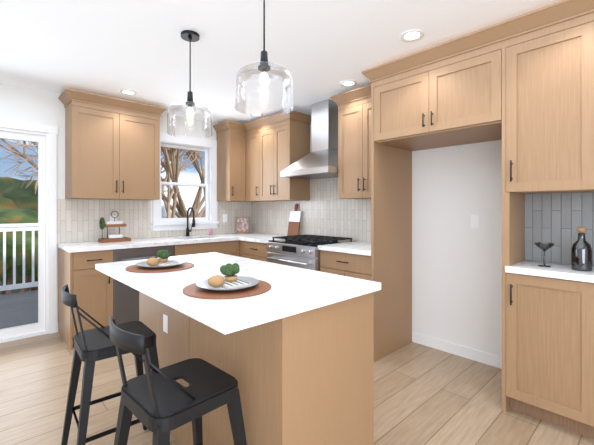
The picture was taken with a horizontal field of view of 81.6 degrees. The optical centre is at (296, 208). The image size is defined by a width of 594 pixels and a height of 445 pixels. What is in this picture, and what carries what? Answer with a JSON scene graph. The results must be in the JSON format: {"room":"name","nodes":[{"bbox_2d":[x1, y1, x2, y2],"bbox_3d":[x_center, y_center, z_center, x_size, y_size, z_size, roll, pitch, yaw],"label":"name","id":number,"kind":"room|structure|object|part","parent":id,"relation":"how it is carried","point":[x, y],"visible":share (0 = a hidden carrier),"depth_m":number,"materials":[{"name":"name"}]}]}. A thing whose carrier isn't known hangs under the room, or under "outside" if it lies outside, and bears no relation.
{"room":"kitchen","nodes":[
{"label":"kitchen","id":0,"kind":"room"},
{"bbox_2d":[0,82,230,321],"bbox_3d":[-2.408,0.092,3.752,4.850,2.576,0.150,0,0,-43],"label":"wall","id":1,"kind":"structure","parent":0,"point":[27,105],"depth_m":3.54,"materials":[{"name":"white paint"}]},
{"bbox_2d":[0,127,48,342],"bbox_3d":[-3.234,0.255,2.966,1.770,2.050,0.130,0,0,-43],"label":"sliding door","id":2,"kind":"structure","parent":1,"relation":"in","point":[40,326],"depth_m":3.50,"materials":[{"name":"white plastic"}]},
{"bbox_2d":[0,119,57,333],"bbox_3d":[-3.181,0.217,2.909,1.920,2.125,0.023,0,0,-43],"label":"door frame","id":3,"kind":"structure","parent":1,"relation":"attached to","point":[52,131],"depth_m":3.53,"materials":[{"name":"white wood"}]},
{"bbox_2d":[58,88,166,199],"bbox_3d":[-1.983,-0.625,3.759,0.978,1.050,0.397,0,0,-43],"label":"upper cabinet","id":4,"kind":"object","parent":1,"relation":"attached to","point":[112,148],"visible":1,"depth_m":3.60,"materials":[{"name":"brown wood"}]},
{"bbox_2d":[57,199,248,242],"bbox_3d":[-1.600,0.131,4.398,2.430,0.458,0.008,0,0,-43],"label":"tile backsplash","id":5,"kind":"structure","parent":1,"relation":"attached to","point":[78,220],"depth_m":3.96,"materials":[{"name":"beige tile"}]},
{"bbox_2d":[223,214,226,221],"bbox_3d":[-1.029,0.140,4.920,0.072,0.116,0.008,0,0,-43],"label":"electrical outlet plate","id":6,"kind":"object","parent":5,"relation":"attached to","point":[224,215],"depth_m":4.92,"materials":[{"name":"white plastic"}]},
{"bbox_2d":[151,132,218,230],"bbox_3d":[-1.476,-0.335,4.556,0.906,1.230,0.150,0,0,-43],"label":"kitchen window","id":7,"kind":"structure","parent":1,"relation":"in","point":[208,147],"depth_m":4.64,"materials":[{"name":"white plastic"}]},
{"bbox_2d":[0,0,561,123],"bbox_3d":[-0.205,-1.246,1.397,4.850,0.100,6.600,0,0,-43],"label":"ceiling","id":8,"kind":"structure","parent":0,"point":[319,50],"depth_m":2.48,"materials":[{"name":"white paint"}]},
{"bbox_2d":[120,89,136,94],"bbox_3d":[-1.729,-1.190,3.531,0.163,0.009,0.163,0,0,8],"label":"recessed light","id":9,"kind":"object","parent":8,"relation":"in","point":[124,91],"depth_m":3.52,"materials":[{"name":"white"}]},
{"bbox_2d":[167,30,212,137],"bbox_3d":[-0.735,-0.853,2.366,0.300,0.685,0.300,0,0,-43],"label":"pendant light","id":10,"kind":"object","parent":8,"relation":"hanging from","point":[190,106],"visible":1,"depth_m":2.38,"materials":[{"name":"clear glass"}]},
{"bbox_2d":[250,112,262,115],"bbox_3d":[-0.514,-1.190,4.354,0.163,0.009,0.163,0,0,41],"label":"recessed light","id":11,"kind":"object","parent":8,"relation":"in","point":[257,113],"depth_m":4.35,"materials":[{"name":"white"}]},
{"bbox_2d":[234,0,292,115],"bbox_3d":[-0.168,-0.853,1.760,0.300,0.685,0.300,0,0,-43],"label":"pendant light","id":12,"kind":"object","parent":8,"relation":"hanging from","point":[263,70],"visible":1,"depth_m":1.79,"materials":[{"name":"clear glass"}]},
{"bbox_2d":[340,80,356,86],"bbox_3d":[0.491,-1.190,3.281,0.163,0.009,0.163,0,0,41],"label":"recessed light","id":13,"kind":"object","parent":8,"relation":"in","point":[347,83],"depth_m":3.28,"materials":[{"name":"white"}]},
{"bbox_2d":[400,29,424,41],"bbox_3d":[0.793,-1.190,2.372,0.163,0.009,0.163,0,0,41],"label":"recessed light","id":14,"kind":"object","parent":8,"relation":"in","point":[411,35],"depth_m":2.37,"materials":[{"name":"white"}]},
{"bbox_2d":[0,332,593,444],"bbox_3d":[-0.205,1.330,1.397,4.550,0.100,6.300,0,0,-43],"label":"floor","id":15,"kind":"structure","parent":0,"point":[425,395],"depth_m":2.27,"materials":[{"name":"brown wood"}]},
{"bbox_2d":[61,284,169,444],"bbox_3d":[-0.905,0.828,1.714,0.446,0.905,0.446,0,0,-43],"label":"stool","id":16,"kind":"object","parent":15,"relation":"on","point":[91,346],"visible":0.71,"depth_m":1.63,"materials":[{"name":"black metal"}]},
{"bbox_2d":[113,245,173,323],"bbox_3d":[-1.759,0.843,3.775,0.606,0.875,0.644,0,0,-43],"label":"dishwasher","id":17,"kind":"object","parent":15,"relation":"on","point":[125,303],"visible":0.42,"depth_m":3.45,"materials":[{"name":"silver metal"}]},
{"bbox_2d":[58,240,239,349],"bbox_3d":[-1.365,0.840,4.170,2.450,0.880,0.661,0,0,-43],"label":"base cabinet","id":18,"kind":"object","parent":15,"relation":"on","point":[90,286],"visible":0.29,"depth_m":3.27,"materials":[{"name":"brown wood"}]},
{"bbox_2d":[57,232,370,255],"bbox_3d":[-0.697,0.471,3.446,2.448,0.222,2.613,0,0,-43],"label":"countertop","id":19,"kind":"structure","parent":18,"relation":"on","point":[360,247],"depth_m":3.63,"materials":[{"name":"white stone"}]},
{"bbox_2d":[98,211,130,242],"bbox_3d":[-1.984,0.193,3.745,0.280,0.334,0.180,0,0,-43],"label":"tray","id":20,"kind":"object","parent":19,"relation":"on","point":[119,237],"visible":1,"depth_m":3.70,"materials":[{"name":"brown wood"}]},
{"bbox_2d":[186,207,194,235],"bbox_3d":[-1.354,0.172,4.431,0.098,0.376,0.219,0,0,-43],"label":"gooseneck faucet","id":21,"kind":"object","parent":19,"relation":"on","point":[192,225],"visible":0.98,"depth_m":4.46,"materials":[{"name":"black metal"}]},
{"bbox_2d":[236,217,249,233],"bbox_3d":[-0.780,0.241,4.952,0.190,0.236,0.080,0,0,-17],"label":"framed picture","id":22,"kind":"object","parent":19,"relation":"on","point":[242,225],"visible":1,"depth_m":4.95,"materials":[{"name":"pink wood"}]},
{"bbox_2d":[287,203,300,235],"bbox_3d":[-0.030,0.148,4.450,0.085,0.426,0.200,0,0,-43],"label":"cutting board","id":23,"kind":"object","parent":19,"relation":"on","point":[294,221],"visible":0.96,"depth_m":4.44,"materials":[{"name":"brown wood"}]},
{"bbox_2d":[139,292,174,437],"bbox_3d":[-0.659,0.833,2.321,0.589,0.894,0.561,0,0,-43],"label":"base cabinet","id":24,"kind":"object","parent":15,"relation":"on","point":[157,316],"depth_m":2.05,"materials":[{"name":"brown wood"}]},
{"bbox_2d":[110,316,246,444],"bbox_3d":[-0.421,0.828,1.235,0.425,0.905,0.432,0,0,43],"label":"stool","id":25,"kind":"object","parent":15,"relation":"on","point":[161,403],"visible":1,"depth_m":1.17,"materials":[{"name":"black metal"}]},
{"bbox_2d":[175,310,202,444],"bbox_3d":[-0.337,0.833,1.991,0.569,0.894,0.600,0,0,-43],"label":"base cabinet","id":26,"kind":"object","parent":15,"relation":"on","point":[188,331],"depth_m":1.81,"materials":[{"name":"brown wood"}]},
{"bbox_2d":[203,292,373,444],"bbox_3d":[-0.029,0.833,1.648,0.589,0.894,0.561,0,0,-43],"label":"base cabinet","id":27,"kind":"object","parent":15,"relation":"on","point":[305,378],"depth_m":1.40,"materials":[{"name":"brown wood"}]},
{"bbox_2d":[95,252,380,334],"bbox_3d":[-0.437,0.367,1.897,0.847,0.035,1.542,0,0,-43],"label":"countertop","id":28,"kind":"structure","parent":27,"relation":"on","point":[293,291],"depth_m":1.52,"materials":[{"name":"white stone"}]},
{"bbox_2d":[126,250,193,272],"bbox_3d":[-0.809,0.299,2.050,0.380,0.101,0.380,0,0,-43],"label":"placemat","id":29,"kind":"object","parent":28,"relation":"on","point":[162,263],"visible":1,"depth_m":2.00,"materials":[{"name":"brown wood"}]},
{"bbox_3d":[-0.809,0.334,2.050,0.274,0.021,0.274,0,0,-43],"label":"place setting plate","id":30,"kind":"part","parent":29,"relation":"part of","materials":[{"name":"white ceramic"}]},
{"bbox_2d":[182,263,270,299],"bbox_3d":[-0.304,0.299,1.510,0.380,0.101,0.380,0,0,-43],"label":"placemat","id":31,"kind":"object","parent":28,"relation":"on","point":[230,285],"visible":1,"depth_m":1.46,"materials":[{"name":"brown wood"}]},
{"bbox_2d":[240,240,370,280],"bbox_3d":[0.167,0.840,3.843,0.661,0.880,2.012,0,0,-43],"label":"base cabinet","id":32,"kind":"object","parent":15,"relation":"on","point":[348,264],"visible":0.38,"depth_m":3.20,"materials":[{"name":"brown wood"}]},
{"bbox_2d":[267,234,354,270],"bbox_3d":[0.139,0.801,3.801,0.719,0.957,0.756,0,0,-43],"label":"steel gas range","id":33,"kind":"object","parent":15,"relation":"on","point":[300,251],"visible":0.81,"depth_m":3.60,"materials":[{"name":"grey metal"}]},
{"bbox_2d":[330,0,593,438],"bbox_3d":[1.272,0.065,2.629,0.707,2.430,2.613,0,0,-43],"label":"tall cabinet","id":34,"kind":"object","parent":15,"relation":"on","point":[521,87],"visible":1,"depth_m":2.16,"materials":[{"name":"brown wood"}]},
{"bbox_2d":[504,260,593,298],"bbox_3d":[1.719,0.380,1.954,0.361,0.039,0.858,0,0,-43],"label":"countertop","id":35,"kind":"structure","parent":34,"relation":"on","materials":[{"name":"white stone"}]},
{"bbox_2d":[535,242,553,266],"bbox_3d":[1.535,0.286,2.135,0.100,0.145,0.100,0,0,-43],"label":"coupe glass","id":36,"kind":"object","parent":35,"relation":"on","point":[544,246],"visible":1,"depth_m":2.12,"materials":[{"name":"clear glass"}]},
{"bbox_2d":[571,226,591,270],"bbox_3d":[1.658,0.231,2.004,0.094,0.255,0.094,0,0,-43],"label":"decanter","id":37,"kind":"object","parent":35,"relation":"on","point":[581,254],"visible":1,"depth_m":1.98,"materials":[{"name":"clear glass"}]},
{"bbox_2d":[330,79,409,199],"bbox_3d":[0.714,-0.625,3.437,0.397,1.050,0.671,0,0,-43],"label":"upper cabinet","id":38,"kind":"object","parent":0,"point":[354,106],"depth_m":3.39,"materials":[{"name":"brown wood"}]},
{"bbox_2d":[265,114,567,356],"bbox_3d":[1.562,0.092,2.948,0.150,2.576,6.450,0,0,-43],"label":"wall","id":39,"kind":"structure","parent":0,"point":[456,278],"depth_m":3.00,"materials":[{"name":"white paint"}]},
{"bbox_2d":[213,111,310,201],"bbox_3d":[-0.487,-0.625,4.533,0.652,1.050,1.319,0,0,-43],"label":"upper cabinet","id":40,"kind":"object","parent":39,"relation":"attached to","point":[255,158],"visible":1,"depth_m":4.47,"materials":[{"name":"brown wood"}]},
{"bbox_2d":[280,99,338,178],"bbox_3d":[0.238,-0.776,3.879,0.489,0.833,0.736,0,0,-43],"label":"hood chimney","id":41,"kind":"object","parent":39,"relation":"attached to","point":[319,160],"visible":0.77,"depth_m":3.81,"materials":[{"name":"silver metal"}]},
{"bbox_2d":[249,113,370,241],"bbox_3d":[0.197,-0.417,4.289,0.009,1.554,2.622,0,0,-43],"label":"tile backsplash","id":42,"kind":"structure","parent":39,"relation":"attached to","point":[325,210],"depth_m":4.19,"materials":[{"name":"beige tile"}]},
{"bbox_2d":[412,332,501,368],"bbox_3d":[1.436,1.235,2.961,0.012,0.090,0.953,0,0,-43],"label":"baseboard","id":43,"kind":"structure","parent":39,"relation":"attached to","point":[471,354],"depth_m":2.99,"materials":[{"name":"white wood"}]},
{"bbox_2d":[471,215,479,228],"bbox_3d":[1.500,0.110,2.896,0.008,0.116,0.072,0,0,-43],"label":"electrical outlet plate","id":44,"kind":"object","parent":39,"relation":"attached to","point":[475,221],"depth_m":2.89,"materials":[{"name":"white plastic"}]},
{"label":"outside","id":45,"kind":"structure","parent":0,"visible":0},
{"bbox_2d":[0,282,30,294],"bbox_3d":[-25.016,4.380,23.922,70.000,0.200,59.500,0,0,-43],"label":"ground","id":46,"kind":"structure","parent":45,"point":[14,291],"depth_m":17.93,"materials":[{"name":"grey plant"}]},
{"bbox_2d":[0,217,28,283],"bbox_3d":[-10.008,2.222,10.641,4.592,4.116,3.604,0,0,-43],"label":"bush","id":47,"kind":"object","parent":46,"relation":"on","point":[18,270],"depth_m":10.51,"materials":[{"name":"green plant"}]},
{"bbox_2d":[0,177,31,294],"bbox_3d":[-12.801,1.433,15.299,3.871,5.693,4.864,0,0,-43],"label":"bush","id":48,"kind":"object","parent":46,"relation":"on","point":[6,183],"depth_m":14.82,"materials":[{"name":"green plant"}]},
{"bbox_2d":[0,290,37,328],"bbox_3d":[-4.311,2.800,3.772,3.500,2.960,2.460,0,0,-43],"label":"deck","id":49,"kind":"object","parent":46,"relation":"on","point":[6,308],"depth_m":4.49,"materials":[{"name":"grey wood"}]},
{"bbox_2d":[0,223,37,290],"bbox_3d":[-5.088,0.755,4.591,3.516,1.130,0.101,0,0,-43],"label":"deck railing","id":50,"kind":"object","parent":49,"relation":"on","point":[23,227],"depth_m":5.27,"materials":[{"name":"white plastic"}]},
{"bbox_2d":[0,222,37,293],"bbox_3d":[-8.940,2.337,10.653,4.627,3.885,3.721,0,0,-43],"label":"bush","id":51,"kind":"object","parent":46,"relation":"on","point":[9,258],"depth_m":9.96,"materials":[{"name":"green plant"}]},
{"bbox_2d":[0,208,37,290],"bbox_3d":[-9.122,1.978,12.753,4.265,4.604,3.987,0,0,-43],"label":"bush","id":52,"kind":"object","parent":46,"relation":"on","point":[22,215],"depth_m":10.95,"materials":[{"name":"green plant"}]},
{"bbox_2d":[0,180,37,211],"bbox_3d":[-11.813,1.476,15.192,5.005,5.609,4.622,0,0,-43],"label":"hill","id":53,"kind":"structure","parent":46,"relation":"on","point":[28,202],"depth_m":13.88,"materials":[{"name":"green plant"}]},
{"bbox_2d":[0,138,191,197],"bbox_3d":[-9.079,-0.770,15.902,10.187,10.100,7.905,0,0,-43],"label":"tree","id":54,"kind":"object","parent":46,"relation":"on","point":[24,153],"depth_m":12.96,"materials":[{"name":"brown plant"}]},
{"bbox_2d":[0,139,204,217],"bbox_3d":[-5.030,-0.989,14.776,11.907,10.537,7.576,0,0,-43],"label":"tree","id":55,"kind":"object","parent":46,"relation":"on","point":[189,152],"depth_m":13.23,"materials":[{"name":"brown plant"}]},
{"bbox_2d":[3,140,203,217],"bbox_3d":[-4.670,-0.208,9.829,7.565,8.976,7.767,0,0,-43],"label":"tree","id":56,"kind":"object","parent":46,"relation":"on","point":[174,169],"depth_m":10.07,"materials":[{"name":"brown plant"}]},
{"bbox_2d":[161,147,200,217],"bbox_3d":[-4.901,-1.077,16.006,10.828,10.715,6.384,0,0,-43],"label":"tree","id":57,"kind":"object","parent":46,"relation":"on","point":[178,205],"depth_m":15.53,"materials":[{"name":"brown plant"}]},
{"bbox_2d":[161,149,204,217],"bbox_3d":[-4.336,-0.617,14.270,8.385,9.794,9.254,0,0,-43],"label":"tree","id":58,"kind":"object","parent":46,"relation":"on","point":[202,200],"depth_m":13.33,"materials":[{"name":"brown plant"}]}
]}

